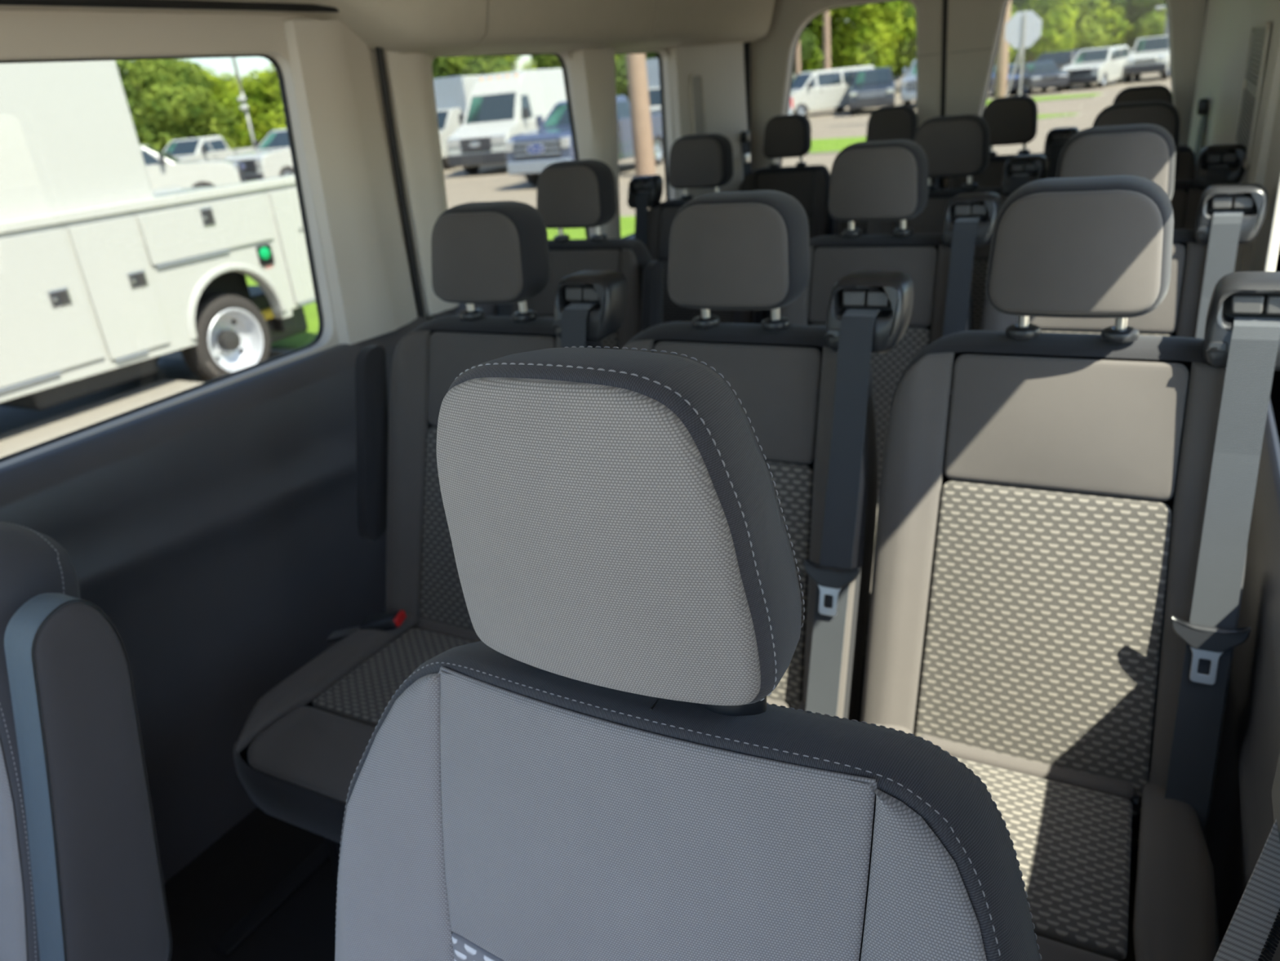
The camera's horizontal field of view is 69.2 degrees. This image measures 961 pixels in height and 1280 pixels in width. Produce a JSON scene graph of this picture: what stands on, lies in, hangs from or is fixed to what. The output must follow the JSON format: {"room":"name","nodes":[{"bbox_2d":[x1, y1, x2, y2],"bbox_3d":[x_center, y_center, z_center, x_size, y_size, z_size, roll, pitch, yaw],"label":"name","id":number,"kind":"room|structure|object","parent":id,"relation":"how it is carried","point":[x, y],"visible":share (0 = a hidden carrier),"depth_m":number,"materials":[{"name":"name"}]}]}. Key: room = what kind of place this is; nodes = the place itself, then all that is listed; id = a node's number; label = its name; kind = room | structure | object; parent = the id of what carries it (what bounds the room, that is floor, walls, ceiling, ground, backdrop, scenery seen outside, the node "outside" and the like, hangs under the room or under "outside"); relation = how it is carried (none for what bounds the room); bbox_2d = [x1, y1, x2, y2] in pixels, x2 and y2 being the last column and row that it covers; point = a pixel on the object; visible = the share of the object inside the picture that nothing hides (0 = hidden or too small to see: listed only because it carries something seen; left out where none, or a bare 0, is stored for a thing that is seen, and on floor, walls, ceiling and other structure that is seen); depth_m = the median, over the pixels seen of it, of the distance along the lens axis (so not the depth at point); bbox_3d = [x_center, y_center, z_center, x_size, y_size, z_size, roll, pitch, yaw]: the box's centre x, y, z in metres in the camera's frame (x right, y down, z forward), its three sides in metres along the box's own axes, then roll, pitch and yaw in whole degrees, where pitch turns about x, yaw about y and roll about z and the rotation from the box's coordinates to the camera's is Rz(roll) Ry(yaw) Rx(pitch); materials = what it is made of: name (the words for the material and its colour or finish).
{"room":"vehicle interior","nodes":[
{"label":"vehicle interior","id":0,"kind":"room"},
{"bbox_2d":[0,9,753,467],"bbox_3d":[-0.769,-0.382,1.947,0.038,1.950,5.380,7,26,28],"label":"window frame","id":1,"kind":"structure","parent":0,"point":[24,34],"depth_m":1.73,"materials":[{"name":"beige plastic"}]},
{"bbox_2d":[0,53,324,462],"bbox_3d":[-1.022,-0.354,1.517,0.012,0.616,1.290,7,26,28],"label":"window","id":2,"kind":"structure","parent":1,"relation":"in","point":[281,80],"depth_m":1.91,"materials":[{"name":"black rubber"}]},
{"bbox_2d":[0,0,425,317],"bbox_3d":[-0.987,0.041,1.544,0.059,1.528,2.011,7,26,28],"label":"trim","id":3,"kind":"structure","parent":1,"relation":"attached to","point":[171,4],"depth_m":1.83,"materials":[{"name":"grey plastic"}]},
{"bbox_2d":[0,315,427,885],"bbox_3d":[-1.203,0.563,1.247,0.072,0.842,3.035,7,26,28],"label":"door panel","id":4,"kind":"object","parent":1,"relation":"attached to","point":[216,531],"depth_m":1.82,"materials":[{"name":"grey plastic"}]},
{"bbox_2d":[283,19,417,344],"bbox_3d":[-0.633,-0.656,2.062,0.046,0.662,0.264,5,25,25],"label":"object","id":5,"kind":"structure","parent":1,"relation":"attached to","point":[371,292],"depth_m":2.04,"materials":[{"name":"beige plastic"}]},
{"bbox_2d":[383,50,458,315],"bbox_3d":[-0.516,-0.730,2.274,0.050,0.612,0.195,7,26,28],"label":"trim","id":6,"kind":"structure","parent":1,"relation":"attached to","point":[409,75],"depth_m":2.21,"materials":[{"name":"beige plastic"}]},
{"bbox_2d":[444,53,589,239],"bbox_3d":[-0.366,-0.881,2.618,0.012,0.606,0.749,7,26,28],"label":"window","id":7,"kind":"structure","parent":1,"relation":"in","point":[560,59],"depth_m":2.82,"materials":[{"name":"black rubber"}]},
{"bbox_2d":[431,235,634,318],"bbox_3d":[0.009,-0.421,3.279,0.072,0.842,2.040,7,26,28],"label":"trim","id":8,"kind":"structure","parent":1,"relation":"attached to","point":[489,309],"depth_m":2.44,"materials":[{"name":"grey plastic"}]},
{"bbox_2d":[568,47,621,238],"bbox_3d":[-0.108,-1.054,2.942,0.057,0.612,0.230,7,26,28],"label":"trim","id":9,"kind":"structure","parent":1,"relation":"attached to","point":[593,70],"depth_m":2.85,"materials":[{"name":"beige plastic"}]},
{"bbox_2d":[614,51,669,238],"bbox_3d":[-0.021,-1.155,3.198,0.012,0.594,0.512,7,26,28],"label":"window","id":10,"kind":"structure","parent":1,"relation":"in","point":[660,73],"depth_m":3.35,"materials":[{"name":"black rubber"}]},
{"bbox_2d":[688,72,706,134],"bbox_3d":[0.216,-1.375,3.438,0.009,0.250,0.110,7,26,28],"label":"air vent","id":11,"kind":"object","parent":1,"relation":"attached to","point":[697,100],"visible":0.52,"depth_m":3.43,"materials":[{"name":"beige plastic"}]},
{"bbox_2d":[666,41,747,199],"bbox_3d":[0.281,-1.355,3.583,0.070,0.670,0.605,7,26,28],"label":"trim","id":12,"kind":"structure","parent":1,"relation":"attached to","point":[722,65],"depth_m":3.55,"materials":[{"name":"beige plastic"}]},
{"bbox_2d":[740,130,751,178],"bbox_3d":[0.447,-1.173,3.833,0.031,0.510,0.070,7,26,28],"label":"belt","id":13,"kind":"object","parent":1,"relation":"attached to","point":[745,135],"visible":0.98,"depth_m":3.75,"materials":[{"name":"black fabric"}]},
{"bbox_2d":[743,41,751,172],"bbox_3d":[0.460,-1.317,3.926,0.081,1.901,0.029,-2,23,8],"label":"trim","id":14,"kind":"structure","parent":1,"relation":"attached to","point":[747,61],"depth_m":3.78,"materials":[{"name":"black plastic"}]},
{"bbox_2d":[750,0,942,229],"bbox_3d":[0.846,-1.343,3.868,0.804,1.920,0.070,7,26,28],"label":"door","id":15,"kind":"structure","parent":1,"relation":"in","point":[771,55],"depth_m":3.74,"materials":[{"name":"beige plastic"}]},
{"bbox_2d":[780,0,908,166],"bbox_3d":[0.844,-1.566,3.791,0.605,0.680,0.012,7,26,28],"label":"window","id":16,"kind":"structure","parent":15,"relation":"attached to","point":[814,17],"depth_m":3.79,"materials":[{"name":"black rubber"}]},
{"bbox_2d":[162,654,866,960],"bbox_3d":[0.130,0.639,1.905,1.885,0.060,5.380,7,26,28],"label":"floor","id":17,"kind":"structure","parent":0,"point":[206,899],"depth_m":1.72,"materials":[{"name":"black rubber"}]},
{"bbox_2d":[0,521,172,960],"bbox_3d":[-0.914,0.468,0.965,0.609,1.179,0.685,7,26,28],"label":"seat","id":18,"kind":"object","parent":17,"relation":"on","point":[80,876],"visible":1,"depth_m":0.95,"materials":[{"name":"black fabric"}]},
{"bbox_2d":[212,841,329,955],"bbox_3d":[0.213,0.221,2.787,0.450,0.008,3.220,7,26,28],"label":"trim","id":19,"kind":"structure","parent":17,"relation":"on","point":[248,924],"depth_m":1.69,"materials":[{"name":"black plastic"}]},
{"bbox_2d":[233,200,626,882],"bbox_3d":[-0.344,0.174,1.544,0.528,1.155,0.679,7,26,28],"label":"seat","id":20,"kind":"object","parent":17,"relation":"on","point":[298,753],"visible":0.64,"depth_m":1.55,"materials":[{"name":"black fabric"}]},
{"bbox_2d":[233,700,346,843],"bbox_3d":[-0.367,0.405,1.526,0.445,0.147,0.452,7,26,28],"label":"seat cushion","id":21,"kind":"object","parent":20,"relation":"on","point":[290,756],"depth_m":1.40,"materials":[{"name":"black fabric"}]},
{"bbox_2d":[497,159,663,349],"bbox_3d":[-0.235,-0.158,2.309,0.517,1.158,0.679,7,26,28],"label":"seat","id":22,"kind":"object","parent":17,"relation":"on","point":[571,193],"visible":0.2,"depth_m":2.29,"materials":[{"name":"black fabric"}]},
{"bbox_2d":[334,346,1041,960],"bbox_3d":[-0.086,0.570,0.520,0.572,1.179,0.685,7,26,28],"label":"seat","id":23,"kind":"object","parent":17,"relation":"on","point":[607,773],"visible":1,"depth_m":0.53,"materials":[{"name":"grey fabric"}]},
{"bbox_2d":[626,133,770,323],"bbox_3d":[0.117,-0.444,2.899,0.517,1.158,0.679,7,26,28],"label":"seat","id":24,"kind":"object","parent":17,"relation":"on","point":[698,161],"visible":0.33,"depth_m":2.94,"materials":[{"name":"black fabric"}]},
{"bbox_2d":[620,189,913,720],"bbox_3d":[0.074,0.228,1.320,0.476,1.158,0.685,7,26,28],"label":"seat","id":25,"kind":"object","parent":17,"relation":"on","point":[806,392],"visible":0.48,"depth_m":1.31,"materials":[{"name":"black fabric"}]},
{"bbox_2d":[739,113,833,239],"bbox_3d":[0.502,-0.798,3.645,0.401,1.158,0.679,7,26,28],"label":"seat","id":26,"kind":"object","parent":17,"relation":"on","point":[787,135],"visible":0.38,"depth_m":3.64,"materials":[{"name":"black fabric"}]},
{"bbox_2d":[833,105,939,235],"bbox_3d":[0.863,-0.754,3.452,0.401,1.158,0.679,7,26,28],"label":"seat","id":27,"kind":"object","parent":17,"relation":"on","point":[897,122],"visible":0.2,"depth_m":3.42,"materials":[{"name":"black fabric"}]},
{"bbox_2d":[779,138,1001,654],"bbox_3d":[0.439,-0.075,1.947,0.476,1.158,0.685,7,26,28],"label":"seat","id":28,"kind":"object","parent":17,"relation":"on","point":[876,180],"visible":0.34,"depth_m":1.95,"materials":[{"name":"grey fabric"}]},
{"bbox_2d":[867,114,1047,330],"bbox_3d":[0.791,-0.360,2.538,0.476,1.158,0.685,7,26,28],"label":"seat","id":29,"kind":"object","parent":17,"relation":"on","point":[953,145],"visible":0.3,"depth_m":2.52,"materials":[{"name":"grey fabric"}]},
{"bbox_2d":[947,95,1079,188],"bbox_3d":[1.238,-0.708,3.250,0.434,1.158,0.684,7,26,28],"label":"seat","id":30,"kind":"object","parent":17,"relation":"on","point":[1011,120],"visible":0.24,"depth_m":3.23,"materials":[{"name":"black fabric"}]},
{"bbox_2d":[860,174,1279,960],"bbox_3d":[0.468,0.276,1.109,0.476,1.158,0.685,7,26,28],"label":"seat","id":31,"kind":"object","parent":17,"relation":"on","point":[1064,519],"visible":0.84,"depth_m":1.14,"materials":[{"name":"grey fabric"}]},
{"bbox_2d":[913,731,1219,952],"bbox_3d":[0.422,0.502,1.103,0.445,0.147,0.452,7,26,28],"label":"seat cushion","id":32,"kind":"object","parent":31,"relation":"on","point":[1094,845],"depth_m":1.08,"materials":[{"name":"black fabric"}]},
{"bbox_2d":[979,123,1267,338],"bbox_3d":[0.833,-0.026,1.736,0.476,1.158,0.685,7,26,28],"label":"seat","id":33,"kind":"object","parent":17,"relation":"on","point":[1228,215],"visible":0.23,"depth_m":1.70,"materials":[{"name":"grey fabric"}]},
{"bbox_2d":[1112,84,1195,179],"bbox_3d":[1.586,-0.665,3.064,0.401,1.158,0.679,7,26,28],"label":"seat","id":34,"kind":"object","parent":17,"relation":"on","point":[1185,163],"visible":0.07,"depth_m":3.03,"materials":[{"name":"black fabric"}]},
{"bbox_2d":[1092,100,1247,229],"bbox_3d":[1.185,-0.312,2.326,0.476,1.158,0.685,7,26,28],"label":"seat","id":35,"kind":"object","parent":17,"relation":"on","point":[1216,164],"visible":0.16,"depth_m":2.28,"materials":[{"name":"black fabric"}]},
{"bbox_2d":[1249,83,1279,469],"bbox_3d":[0.791,-0.176,1.078,0.016,1.950,5.320,7,26,28],"label":"window","id":36,"kind":"structure","parent":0,"point":[1266,245],"depth_m":1.70,"materials":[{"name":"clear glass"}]},
{"bbox_2d":[938,0,947,188],"bbox_3d":[1.195,-1.295,3.669,0.033,1.920,0.023,7,26,28],"label":"door frame","id":37,"kind":"structure","parent":36,"relation":"attached to","point":[944,2],"depth_m":3.53,"materials":[{"name":"black rubber"}]},
{"bbox_2d":[942,0,1206,188],"bbox_3d":[1.658,-1.243,3.432,1.041,1.920,0.070,7,26,28],"label":"door","id":38,"kind":"structure","parent":36,"relation":"in","point":[973,26],"depth_m":3.42,"materials":[{"name":"beige plastic"}]},
{"bbox_2d":[1194,97,1208,164],"bbox_3d":[1.886,-1.030,3.157,0.033,0.500,0.071,7,26,28],"label":"belt","id":39,"kind":"object","parent":36,"relation":"hanging from","point":[1202,106],"visible":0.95,"depth_m":3.08,"materials":[{"name":"black fabric"}]},
{"bbox_2d":[1187,0,1279,271],"bbox_3d":[1.567,-1.229,2.413,0.160,1.100,1.620,7,26,28],"label":"trim","id":40,"kind":"structure","parent":36,"relation":"attached to","point":[1228,23],"depth_m":2.76,"materials":[{"name":"beige plastic"}]},
{"bbox_2d":[1205,411,1279,960],"bbox_3d":[1.030,0.264,1.653,0.027,0.842,3.480,7,26,28],"label":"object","id":41,"kind":"structure","parent":36,"relation":"attached to","point":[1241,822],"depth_m":1.12,"materials":[{"name":"grey plastic"}]},
{"bbox_2d":[1213,818,1279,960],"bbox_3d":[0.368,0.139,0.539,0.204,0.984,0.232,7,26,28],"label":"belt","id":42,"kind":"object","parent":36,"relation":"attached to","point":[1252,930],"visible":1,"depth_m":0.63,"materials":[{"name":"grey fabric"}]},
{"bbox_2d":[1235,22,1271,168],"bbox_3d":[1.548,-0.988,2.352,0.009,0.310,0.680,7,26,28],"label":"air vent","id":43,"kind":"object","parent":36,"relation":"attached to","point":[1260,35],"visible":0.97,"depth_m":2.27,"materials":[{"name":"beige plastic"}]},
{"bbox_2d":[1269,242,1279,444],"bbox_3d":[0.842,-0.170,1.051,0.012,1.950,5.320,7,26,28],"label":"trim","id":44,"kind":"structure","parent":36,"relation":"attached to","point":[1274,397],"depth_m":1.82,"materials":[{"name":"grey plastic"}]},
{"bbox_2d":[1271,753,1279,841],"bbox_3d":[0.475,0.497,0.710,0.056,1.060,0.280,7,26,28],"label":"trim","id":45,"kind":"structure","parent":36,"relation":"attached to","point":[1275,792],"depth_m":0.65,"materials":[{"name":"grey plastic"}]},
{"bbox_3d":[0.088,-1.251,1.381,1.875,0.100,4.760,7,26,28],"label":"ceiling","id":46,"kind":"structure","parent":0,"visible":0},
{"bbox_2d":[0,0,774,56],"bbox_3d":[-0.619,-0.972,1.585,0.435,0.435,5.000,7,26,28],"label":"ceiling","id":47,"kind":"structure","parent":46,"relation":"attached to","point":[431,28],"depth_m":2.36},
{"label":"outside","id":48,"kind":"structure","parent":0,"visible":0},
{"bbox_2d":[159,71,1171,382],"bbox_3d":[-6.205,-25.925,68.366,200.000,0.200,200.000,7,26,28],"label":"ground","id":49,"kind":"structure","parent":48,"point":[491,183],"depth_m":28.07,"materials":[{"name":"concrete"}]},
{"bbox_2d":[0,378,203,457],"bbox_3d":[-6.789,2.298,1.204,1.580,0.250,15.250,7,26,28],"label":"curb","id":50,"kind":"object","parent":49,"relation":"on","point":[11,442],"depth_m":6.78,"materials":[{"name":"concrete"}]},
{"bbox_2d":[115,58,168,138],"bbox_3d":[-25.419,-18.559,46.389,5.147,7.154,6.104,-13,24,-16],"label":"tree","id":51,"kind":"object","parent":49,"relation":"on","point":[126,84],"visible":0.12,"depth_m":44.60,"materials":[{"name":"green plant"}]},
{"bbox_2d":[0,60,315,410],"bbox_3d":[-6.071,-0.919,4.653,1.944,3.257,10.070,7,26,28],"label":"truck","id":52,"kind":"object","parent":49,"relation":"on","point":[104,273],"visible":0.89,"depth_m":6.73,"materials":[{"name":"white paint"}]},
{"bbox_2d":[122,58,233,151],"bbox_3d":[-22.079,-16.832,42.962,5.136,5.973,4.592,-11,23,-12],"label":"tree","id":53,"kind":"object","parent":49,"relation":"on","point":[168,107],"visible":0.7,"depth_m":42.19,"materials":[{"name":"green plant"}]},
{"bbox_2d":[135,58,243,149],"bbox_3d":[-21.763,-17.613,44.777,4.472,5.930,4.382,-4,23,6],"label":"tree","id":54,"kind":"object","parent":49,"relation":"on","point":[208,83],"visible":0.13,"depth_m":44.60,"materials":[{"name":"green plant"}]},
{"bbox_2d":[139,144,245,189],"bbox_3d":[-14.388,-8.472,26.317,5.850,1.897,2.214,-13,24,-17],"label":"pickup truck","id":55,"kind":"object","parent":49,"relation":"on","point":[163,170],"visible":0.36,"depth_m":25.95,"materials":[{"name":"white paint"}]},
{"bbox_2d":[158,135,253,161],"bbox_3d":[-17.099,-12.404,36.295,2.213,1.897,5.850,1,24,15],"label":"pickup truck","id":56,"kind":"object","parent":49,"relation":"on","point":[206,148],"visible":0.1,"depth_m":35.34,"materials":[{"name":"white paint"}]},
{"bbox_2d":[187,61,253,147],"bbox_3d":[-21.801,-18.386,47.189,4.344,5.473,3.420,15,31,41],"label":"tree","id":57,"kind":"object","parent":49,"relation":"on","point":[223,96],"visible":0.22,"depth_m":46.49,"materials":[{"name":"green plant"}]},
{"bbox_2d":[216,71,266,146],"bbox_3d":[-20.895,-18.994,49.082,3.085,4.936,3.918,-23,28,-34],"label":"tree","id":58,"kind":"object","parent":49,"relation":"on","point":[235,91],"visible":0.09,"depth_m":47.81,"materials":[{"name":"green plant"}]},
{"bbox_2d":[231,57,255,150],"bbox_3d":[-14.904,-15.122,34.054,0.326,8.202,0.470,-22,28,-34],"label":"lamp post","id":59,"kind":"object","parent":49,"relation":"on","point":[242,99],"visible":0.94,"depth_m":34.40,"materials":[{"name":"white metal"}]},
{"bbox_2d":[224,128,293,181],"bbox_3d":[-11.699,-11.297,32.350,2.213,1.897,5.850,6,25,25],"label":"pickup truck","id":60,"kind":"object","parent":49,"relation":"on","point":[272,157],"visible":0.27,"depth_m":30.25,"materials":[{"name":"white paint"}]},
{"bbox_2d":[231,159,257,173],"bbox_3d":[-12.911,-10.161,30.052,1.340,0.409,0.203,7,26,28],"label":"grille","id":61,"kind":"object","parent":60,"relation":"attached to","point":[247,166],"depth_m":29.86,"materials":[{"name":"grey plastic"}]},
{"bbox_2d":[240,65,283,146],"bbox_3d":[-16.829,-17.590,44.753,4.231,4.948,3.397,-20,26,-29],"label":"tree","id":62,"kind":"object","parent":49,"relation":"on","point":[255,95],"visible":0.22,"depth_m":43.50,"materials":[{"name":"green plant"}]},
{"bbox_2d":[262,61,286,130],"bbox_3d":[-15.538,-17.688,43.059,3.890,6.224,4.940,-5,23,3],"label":"tree","id":63,"kind":"object","parent":49,"relation":"on","point":[281,122],"visible":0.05,"depth_m":42.15,"materials":[{"name":"green plant"}]},
{"bbox_2d":[245,215,635,348],"bbox_3d":[-2.531,-2.934,12.744,12.700,0.105,8.200,7,26,28],"label":"grass strip","id":64,"kind":"object","parent":49,"relation":"on","point":[627,223],"visible":0.02,"depth_m":10.53,"materials":[{"name":"green plant"}]},
{"bbox_2d":[431,56,455,78],"bbox_3d":[-12.078,-21.662,51.361,5.502,6.448,4.640,2,24,17],"label":"tree","id":65,"kind":"object","parent":49,"relation":"on","point":[437,63],"visible":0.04,"depth_m":49.98,"materials":[{"name":"green plant"}]},
{"bbox_2d":[433,75,481,168],"bbox_3d":[-6.569,-13.679,35.262,2.306,3.041,6.836,6,25,25],"label":"box truck","id":66,"kind":"object","parent":49,"relation":"on","point":[452,94],"visible":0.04,"depth_m":33.26,"materials":[{"name":"white paint"}]},
{"bbox_2d":[439,55,514,75],"bbox_3d":[-9.377,-21.756,51.295,4.631,6.142,4.539,-15,25,-22],"label":"tree","id":67,"kind":"object","parent":49,"relation":"on","point":[478,64],"visible":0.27,"depth_m":49.89,"materials":[{"name":"green plant"}]},
{"bbox_2d":[446,67,566,173],"bbox_3d":[-3.941,-12.040,30.899,2.523,2.915,6.455,4,25,22],"label":"van","id":68,"kind":"object","parent":49,"relation":"on","point":[501,106],"visible":0.56,"depth_m":29.11,"materials":[{"name":"white paint"}]},
{"bbox_2d":[459,136,491,152],"bbox_3d":[-5.025,-10.303,28.488,1.060,0.403,0.133,4,25,22],"label":"grille","id":69,"kind":"object","parent":68,"relation":"attached to","point":[467,144],"depth_m":28.43,"materials":[{"name":"grey plastic"}]},
{"bbox_2d":[529,54,561,69],"bbox_3d":[-4.907,-22.871,52.977,4.460,6.036,4.551,7,26,28],"label":"tree","id":70,"kind":"object","parent":49,"relation":"on","point":[543,61],"visible":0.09,"depth_m":51.85,"materials":[{"name":"green plant"}]},
{"bbox_2d":[505,94,663,185],"bbox_3d":[-1.172,-9.070,24.503,2.214,1.897,5.850,6,26,27],"label":"pickup truck","id":71,"kind":"object","parent":49,"relation":"on","point":[527,153],"visible":0.54,"depth_m":22.68,"materials":[{"name":"blue paint"}]},
{"bbox_2d":[512,137,561,159],"bbox_3d":[-2.460,-7.942,22.241,1.340,0.409,0.165,7,26,28],"label":"grille","id":72,"kind":"object","parent":71,"relation":"attached to","point":[526,148],"depth_m":22.19,"materials":[{"name":"silver metal"}]},
{"bbox_2d":[614,53,657,93],"bbox_3d":[0.141,-23.882,53.492,5.117,6.559,5.528,-14,24,-20],"label":"tree","id":73,"kind":"object","parent":49,"relation":"on","point":[648,55],"visible":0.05,"depth_m":52.06,"materials":[{"name":"green plant"}]},
{"bbox_2d":[625,53,656,176],"bbox_3d":[-0.180,-10.872,22.002,0.517,7.050,0.517,7,26,28],"label":"utility pole","id":74,"kind":"object","parent":49,"relation":"on","point":[637,84],"visible":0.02,"depth_m":22.62,"materials":[{"name":"beige wood"}]},
{"bbox_2d":[645,57,661,110],"bbox_3d":[1.823,-15.739,38.088,2.306,3.041,6.836,6,25,25],"label":"box truck","id":75,"kind":"object","parent":49,"relation":"on","point":[652,64],"visible":0.02,"depth_m":36.56,"materials":[{"name":"silver metal"}]},
{"bbox_2d":[792,19,817,75],"bbox_3d":[8.742,-31.141,65.799,6.849,8.779,7.399,-21,27,-31],"label":"tree","id":76,"kind":"object","parent":49,"relation":"on","point":[805,39],"visible":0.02,"depth_m":64.31,"materials":[{"name":"green plant"}]},
{"bbox_2d":[822,10,831,70],"bbox_3d":[10.125,-26.131,50.460,0.398,11.050,0.398,7,26,28],"label":"utility pole","id":77,"kind":"object","parent":49,"relation":"on","point":[826,17],"visible":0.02,"depth_m":51.10,"materials":[{"name":"beige wood"}]},
{"bbox_2d":[790,65,874,115],"bbox_3d":[8.910,-18.965,45.343,5.385,2.000,2.213,-14,24,-18],"label":"van","id":78,"kind":"object","parent":49,"relation":"on","point":[818,90],"visible":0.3,"depth_m":44.44,"materials":[{"name":"white paint"}]},
{"bbox_2d":[794,8,877,74],"bbox_3d":[13.474,-32.828,67.111,7.921,9.980,6.237,0,24,15],"label":"tree","id":79,"kind":"object","parent":49,"relation":"on","point":[815,28],"visible":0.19,"depth_m":65.97,"materials":[{"name":"green plant"}]},
{"bbox_2d":[808,136,866,152],"bbox_3d":[5.298,-9.572,26.551,7.800,0.105,5.200,7,26,28],"label":"grass strip","id":80,"kind":"object","parent":49,"relation":"on","point":[830,144],"visible":0.21,"depth_m":26.35,"materials":[{"name":"green plant"}]},
{"bbox_2d":[817,0,905,70],"bbox_3d":[15.253,-31.845,65.889,7.493,8.762,6.016,16,31,42],"label":"tree","id":81,"kind":"object","parent":49,"relation":"on","point":[872,24],"visible":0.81,"depth_m":63.88,"materials":[{"name":"green plant"}]},
{"bbox_2d":[846,66,899,115],"bbox_3d":[10.780,-18.051,42.913,2.340,1.850,5.190,1,24,15],"label":"suv","id":82,"kind":"object","parent":49,"relation":"on","point":[876,86],"visible":0.97,"depth_m":41.03,"materials":[{"name":"grey paint"}]},
{"bbox_2d":[857,88,885,99],"bbox_3d":[10.177,-16.959,40.758,1.215,0.310,0.125,1,24,15],"label":"grille","id":83,"kind":"object","parent":82,"relation":"attached to","point":[862,94],"depth_m":40.72,"materials":[{"name":"silver metal"}]},
{"bbox_2d":[840,0,916,80],"bbox_3d":[17.686,-33.112,68.007,7.703,8.996,7.229,-1,23,12],"label":"tree","id":84,"kind":"object","parent":49,"relation":"on","point":[909,14],"visible":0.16,"depth_m":66.28,"materials":[{"name":"green plant"}]},
{"bbox_2d":[866,0,916,75],"bbox_3d":[19.983,-33.072,67.381,7.670,8.968,6.158,-15,24,-20],"label":"tree","id":85,"kind":"object","parent":49,"relation":"on","point":[912,21],"visible":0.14,"depth_m":66.28,"materials":[{"name":"green plant"}]},
{"bbox_2d":[901,59,916,106],"bbox_3d":[13.843,-18.909,43.950,2.380,2.040,6.290,4,25,23],"label":"pickup truck","id":86,"kind":"object","parent":49,"relation":"on","point":[908,82],"visible":0.34,"depth_m":41.79,"materials":[{"name":"silver metal"}]},
{"bbox_2d":[994,0,1011,98],"bbox_3d":[11.484,-16.129,29.020,0.398,9.050,0.398,7,26,28],"label":"utility pole","id":87,"kind":"object","parent":49,"relation":"on","point":[1002,54],"visible":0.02,"depth_m":29.98,"materials":[{"name":"beige wood"}]},
{"bbox_2d":[988,63,1025,96],"bbox_3d":[18.233,-20.099,46.552,2.027,1.376,4.455,-2,23,8],"label":"car","id":88,"kind":"object","parent":49,"relation":"on","point":[1015,85],"visible":0.24,"depth_m":45.28,"materials":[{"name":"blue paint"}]},
{"bbox_2d":[1004,9,1042,97],"bbox_3d":[9.943,-10.726,24.415,1.017,2.912,0.080,2,24,18],"label":"road sign","id":89,"kind":"object","parent":49,"relation":"on","point":[1024,28],"visible":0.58,"depth_m":24.04,"materials":[{"name":"metal"}]},
{"bbox_2d":[1011,60,1068,94],"bbox_3d":[19.250,-19.532,44.960,2.027,1.376,4.455,-2,23,8],"label":"car","id":90,"kind":"object","parent":49,"relation":"on","point":[1043,75],"visible":0.85,"depth_m":43.62,"materials":[{"name":"grey paint"}]},
{"bbox_2d":[1008,0,1081,63],"bbox_3d":[31.309,-36.744,73.697,6.459,8.659,7.356,-20,27,-30],"label":"tree","id":91,"kind":"object","parent":49,"relation":"on","point":[1055,15],"visible":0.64,"depth_m":72.20,"materials":[{"name":"green plant"}]},
{"bbox_2d":[1030,48,1090,68],"bbox_3d":[22.399,-22.155,49.960,2.176,1.720,4.827,-12,23,-13],"label":"suv","id":92,"kind":"object","parent":49,"relation":"on","point":[1060,58],"visible":0.06,"depth_m":48.45,"materials":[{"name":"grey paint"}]},
{"bbox_2d":[1025,0,1114,62],"bbox_3d":[36.552,-40.174,79.850,7.665,9.213,8.067,-3,23,7],"label":"tree","id":93,"kind":"object","parent":49,"relation":"on","point":[1105,37],"visible":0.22,"depth_m":78.15,"materials":[{"name":"green plant"}]},
{"bbox_2d":[1047,0,1134,49],"bbox_3d":[38.784,-40.392,79.862,7.794,9.174,6.844,-6,23,0],"label":"tree","id":94,"kind":"object","parent":49,"relation":"on","point":[1111,17],"visible":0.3,"depth_m":79.13,"materials":[{"name":"green plant"}]},
{"bbox_2d":[1061,44,1130,89],"bbox_3d":[22.102,-19.999,44.925,2.176,1.720,4.827,15,31,40],"label":"suv","id":95,"kind":"object","parent":49,"relation":"on","point":[1100,65],"visible":0.77,"depth_m":43.91,"materials":[{"name":"white paint"}]},
{"bbox_2d":[1096,0,1166,46],"bbox_3d":[42.376,-40.853,80.957,7.255,8.476,6.773,-25,30,-38],"label":"tree","id":96,"kind":"object","parent":49,"relation":"on","point":[1135,15],"visible":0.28,"depth_m":80.57,"materials":[{"name":"green plant"}]},
{"bbox_2d":[1125,0,1166,43],"bbox_3d":[44.051,-40.580,79.360,6.584,8.895,6.800,-1,23,12],"label":"tree","id":97,"kind":"object","parent":49,"relation":"on","point":[1145,27],"visible":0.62,"depth_m":78.32,"materials":[{"name":"green plant"}]},
{"bbox_2d":[1123,35,1170,82],"bbox_3d":[25.523,-21.015,46.181,2.289,1.964,4.820,10,28,33],"label":"jeep","id":98,"kind":"object","parent":49,"relation":"on","point":[1150,54],"visible":0.73,"depth_m":44.90,"materials":[{"name":"white paint"}]},
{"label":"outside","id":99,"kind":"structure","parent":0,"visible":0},
{"bbox_2d":[0,357,194,434],"bbox_3d":[-9.015,1.880,2.991,2.950,0.054,16.300,7,26,28],"label":"road","id":100,"kind":"structure","parent":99,"point":[175,369],"depth_m":8.00,"materials":[{"name":"grey asphalt"}]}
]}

